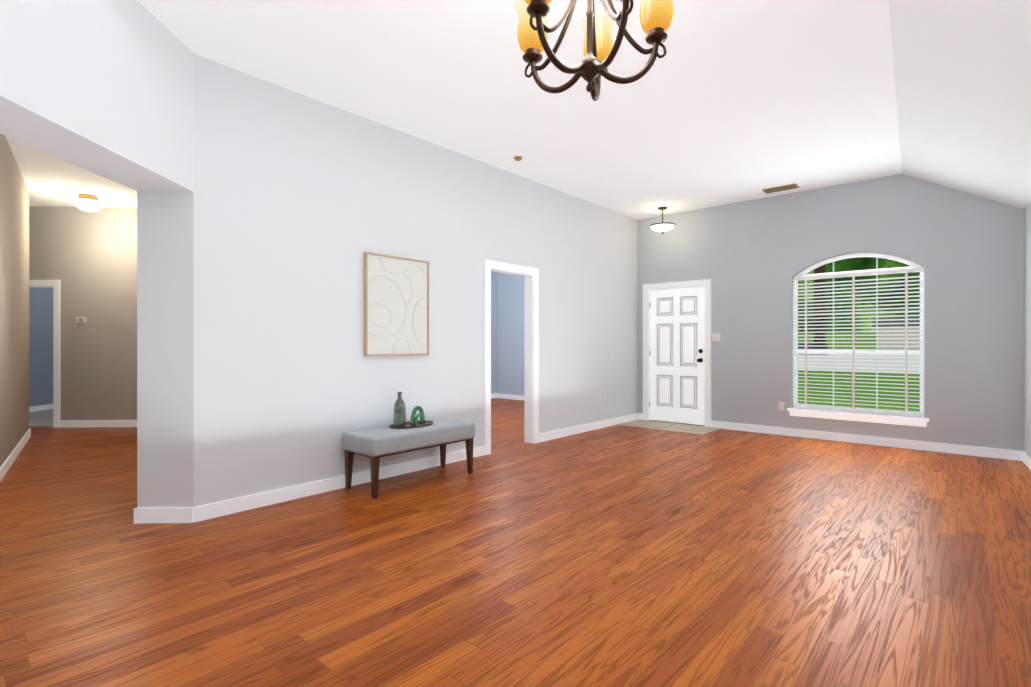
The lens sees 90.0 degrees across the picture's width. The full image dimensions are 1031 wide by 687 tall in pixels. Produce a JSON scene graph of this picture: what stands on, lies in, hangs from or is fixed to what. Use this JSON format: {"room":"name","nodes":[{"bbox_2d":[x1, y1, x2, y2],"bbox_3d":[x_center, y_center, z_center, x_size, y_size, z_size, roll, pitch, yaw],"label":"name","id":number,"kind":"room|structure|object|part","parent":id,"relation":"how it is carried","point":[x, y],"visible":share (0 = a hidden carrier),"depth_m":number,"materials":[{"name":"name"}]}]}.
{"room":"living room","nodes":[
{"label":"living room","id":0,"kind":"room"},
{"bbox_2d":[29,287,52,406],"bbox_3d":[-6.970,-0.452,9.182,3.140,3.300,3.400,0,0,-2],"label":"wall","id":1,"kind":"structure","parent":0,"point":[40,346],"depth_m":9.14,"materials":[{"name":"blue paint"}]},
{"bbox_2d":[0,134,136,466],"bbox_3d":[-4.724,-0.449,4.347,3.125,3.300,8.971,0,0,-33],"label":"wall","id":2,"kind":"structure","parent":0,"point":[88,260],"depth_m":7.38,"materials":[{"name":"beige paint"}]},
{"bbox_2d":[29,280,59,427],"bbox_3d":[-6.966,0.146,7.425,0.772,2.106,0.630,0,0,41],"label":"trim","id":3,"kind":"structure","parent":2,"relation":"attached to","point":[55,284],"depth_m":7.36,"materials":[{"name":"white paint"}]},
{"bbox_3d":[-6.970,0.146,7.421,0.772,2.106,0.738,0,0,41],"label":"hall door casing","id":4,"kind":"part","parent":3,"relation":"part of","materials":[{"name":"white paint"}]},
{"bbox_2d":[76,317,85,322],"bbox_3d":[-6.214,-0.337,7.375,0.120,0.080,0.024,0,0,-2],"label":"thermostat","id":5,"kind":"object","parent":2,"relation":"attached to","point":[80,319],"visible":0.96,"depth_m":7.37,"materials":[{"name":"white plastic"}]},
{"bbox_2d":[0,0,193,191],"bbox_3d":[-2.224,-0.447,-0.211,0.370,3.300,7.343,0,0,-2],"label":"wall","id":6,"kind":"structure","parent":0,"point":[104,88],"depth_m":2.71,"materials":[{"name":"white paint"}]},
{"bbox_2d":[137,54,636,507],"bbox_3d":[-0.065,-0.450,6.281,0.558,3.300,7.508,0,0,41],"label":"wall","id":7,"kind":"structure","parent":0,"point":[258,371],"depth_m":4.14,"materials":[{"name":"white paint"}]},
{"bbox_2d":[364,252,428,355],"bbox_3d":[-1.068,-0.337,4.692,0.037,0.895,0.690,0,0,41],"label":"canvas artwork","id":8,"kind":"object","parent":7,"relation":"attached to","point":[396,306],"visible":1,"depth_m":4.66,"materials":[{"name":"beige fabric"}]},
{"bbox_2d":[484,259,538,454],"bbox_3d":[-0.079,0.146,5.940,0.156,2.106,0.912,0,0,41],"label":"trim","id":9,"kind":"structure","parent":7,"relation":"attached to","point":[531,354],"depth_m":6.18,"materials":[{"name":"white paint"}]},
{"bbox_3d":[-0.079,0.147,5.940,0.156,2.106,0.912,0,0,41],"label":"doorway casing","id":10,"kind":"part","parent":9,"relation":"part of","materials":[{"name":"white paint"}]},
{"bbox_2d":[0,393,1030,523],"bbox_3d":[-3.272,1.150,5.603,14.559,0.100,12.458,0,0,41],"label":"baseboard","id":11,"kind":"structure","parent":7,"relation":"attached to","point":[191,514],"depth_m":5.30,"materials":[{"name":"white paint"}]},
{"bbox_2d":[491,272,523,395],"bbox_3d":[0.677,-0.451,6.900,0.010,3.300,5.540,0,0,41],"label":"wall","id":12,"kind":"structure","parent":0,"point":[507,333],"depth_m":6.00,"materials":[{"name":"blue paint"}]},
{"bbox_2d":[0,398,1030,686],"bbox_3d":[-3.076,1.249,7.997,17.661,0.100,17.000,0,0,41],"label":"floor","id":13,"kind":"structure","parent":0,"point":[618,556],"depth_m":2.72,"materials":[{"name":"red wood"}]},
{"bbox_2d":[29,409,52,426],"bbox_3d":[-6.967,1.192,9.093,2.900,0.012,3.340,0,0,-2],"label":"floor carpet","id":14,"kind":"object","parent":13,"relation":"on","point":[42,418],"visible":0.17,"depth_m":8.16,"materials":[{"name":"grey carpet"}]},
{"bbox_2d":[342,418,474,498],"bbox_3d":[-0.900,0.962,4.512,0.460,0.478,1.110,0,0,41],"label":"bench","id":15,"kind":"object","parent":13,"relation":"on","point":[374,444],"visible":0.88,"depth_m":4.24,"materials":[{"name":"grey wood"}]},
{"bbox_3d":[-0.900,0.801,4.512,0.460,0.150,1.110,0,0,41],"label":"seat","id":16,"kind":"part","parent":15,"relation":"part of","materials":[{"name":"grey fabric"}]},
{"bbox_2d":[389,421,432,428],"bbox_3d":[-0.912,0.715,4.543,0.264,0.017,0.440,0,0,41],"label":"tray","id":17,"kind":"object","parent":15,"relation":"on","point":[407,425],"visible":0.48,"depth_m":4.47,"materials":[{"name":"brown wood"}]},
{"bbox_2d":[393,392,405,426],"bbox_3d":[-1.008,0.569,4.487,0.106,0.295,0.106,0,0,41],"label":"bottle","id":18,"kind":"object","parent":17,"relation":"on","point":[399,417],"visible":1,"depth_m":4.45,"materials":[{"name":"green glass"}]},
{"bbox_2d":[410,406,424,425],"bbox_3d":[-0.855,0.634,4.573,0.066,0.162,0.210,0,0,19],"label":"sculpture","id":19,"kind":"object","parent":17,"relation":"on","point":[414,420],"visible":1,"depth_m":4.51,"materials":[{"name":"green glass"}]},
{"bbox_2d":[616,419,721,434],"bbox_3d":[2.196,1.196,7.443,1.320,0.006,0.680,0,0,41],"label":"floor","id":20,"kind":"structure","parent":13,"relation":"on","point":[682,428],"depth_m":7.41,"materials":[{"name":"beige tile"}]},
{"bbox_2d":[6,0,1030,219],"bbox_3d":[-3.076,-1.719,7.996,17.661,0.865,17.000,0,0,41],"label":"ceiling","id":21,"kind":"structure","parent":0,"point":[723,102],"depth_m":3.88,"materials":[{"name":"white paint"}]},
{"bbox_2d":[75,194,100,211],"bbox_3d":[-5.639,-1.848,6.805,0.270,0.205,0.270,0,0,41],"label":"light","id":22,"kind":"object","parent":21,"relation":"attached to","point":[87,202],"visible":1,"depth_m":6.73,"materials":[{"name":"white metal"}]},
{"bbox_2d":[514,156,521,160],"bbox_3d":[0.027,-1.935,5.407,0.090,0.030,0.090,0,0,41],"label":"ceiling detector","id":23,"kind":"object","parent":21,"relation":"attached to","point":[517,158],"visible":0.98,"depth_m":5.38,"materials":[{"name":"brown"}]},
{"bbox_2d":[514,0,673,100],"bbox_3d":[0.329,-1.488,2.107,0.662,0.920,0.687,0,0,-2],"label":"chandelier","id":24,"kind":"object","parent":21,"relation":"hanging from","point":[600,50],"visible":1,"depth_m":2.10,"materials":[{"name":"brown metal"}]},
{"bbox_2d":[650,207,674,233],"bbox_3d":[2.114,-1.763,7.408,0.356,0.375,0.356,0,0,41],"label":"ceiling light","id":25,"kind":"object","parent":21,"relation":"hanging from","point":[662,227],"visible":1,"depth_m":7.32,"materials":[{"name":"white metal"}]},
{"bbox_2d":[762,183,798,193],"bbox_3d":[3.330,-1.941,6.474,0.380,0.018,0.180,0,0,41],"label":"ceiling vent","id":26,"kind":"object","parent":21,"relation":"in","point":[782,188],"visible":0.96,"depth_m":6.44,"materials":[{"name":"brown metal"}]},
{"bbox_2d":[637,174,1023,450],"bbox_3d":[3.605,-0.451,6.758,4.580,3.300,0.150,0,0,41],"label":"wall","id":27,"kind":"structure","parent":0,"point":[750,259],"depth_m":6.14,"materials":[{"name":"grey paint"}]},
{"bbox_2d":[643,279,710,426],"bbox_3d":[2.442,0.139,7.768,1.062,2.121,0.170,0,0,41],"label":"trim","id":28,"kind":"structure","parent":27,"relation":"attached to","point":[706,283],"depth_m":7.73,"materials":[{"name":"white paint"}]},
{"bbox_3d":[2.442,0.139,7.768,1.062,2.121,0.170,0,0,41],"label":"door casing","id":29,"kind":"part","parent":28,"relation":"part of","materials":[{"name":"white paint"}]},
{"bbox_2d":[650,287,704,424],"bbox_3d":[2.404,0.181,7.727,0.870,2.009,0.129,0,0,41],"label":"front door","id":30,"kind":"structure","parent":27,"relation":"in","point":[677,355],"depth_m":7.72,"materials":[{"name":"white paint"}]},
{"bbox_2d":[651,420,704,425],"bbox_3d":[2.448,1.193,7.775,0.874,0.012,0.150,0,0,41],"label":"trim","id":31,"kind":"structure","parent":27,"relation":"attached to","point":[679,423],"depth_m":7.68,"materials":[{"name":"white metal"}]},
{"bbox_2d":[712,333,720,340],"bbox_3d":[2.848,-0.091,7.313,0.118,0.118,0.016,0,0,41],"label":"switch plate","id":32,"kind":"object","parent":27,"relation":"attached to","point":[716,336],"visible":1,"depth_m":7.31,"materials":[{"name":"white plastic"}]},
{"bbox_2d":[778,401,783,410],"bbox_3d":[3.486,0.820,6.759,0.072,0.115,0.008,0,0,41],"label":"outlet","id":33,"kind":"object","parent":27,"relation":"attached to","point":[780,405],"visible":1,"depth_m":6.76,"materials":[{"name":"white plastic"}]},
{"bbox_2d":[787,253,928,426],"bbox_3d":[4.119,-0.083,6.275,1.430,2.035,0.170,0,0,41],"label":"window","id":34,"kind":"structure","parent":27,"relation":"in","point":[911,264],"depth_m":6.21,"materials":[{"name":"white paint"}]},
{"bbox_2d":[793,267,922,416],"bbox_3d":[4.116,-0.015,6.271,1.326,1.686,0.060,0,0,41],"label":"window blinds","id":35,"kind":"object","parent":34,"relation":"attached to","point":[906,319],"visible":0.9,"depth_m":6.23,"materials":[{"name":"white plastic"}]},
{"bbox_2d":[1024,201,1030,457],"bbox_3d":[1.647,-0.173,0.632,0.120,2.750,11.969,0,0,38],"label":"wall","id":36,"kind":"structure","parent":0,"point":[1027,330],"depth_m":5.09,"materials":[{"name":"grey paint"}]},
{"label":"outside","id":37,"kind":"structure","parent":0,"visible":0},
{"bbox_2d":[798,396,919,412],"bbox_3d":[11.047,1.320,4.961,18.100,0.001,6.940,0,0,41],"label":"ground","id":38,"kind":"structure","parent":37,"point":[839,402],"depth_m":11.32,"materials":[{"name":"green plant"}]},
{"bbox_2d":[798,257,919,402],"bbox_3d":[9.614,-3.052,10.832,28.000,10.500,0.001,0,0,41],"label":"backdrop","id":39,"kind":"structure","parent":37,"point":[858,263],"depth_m":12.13,"materials":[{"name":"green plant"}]}
]}

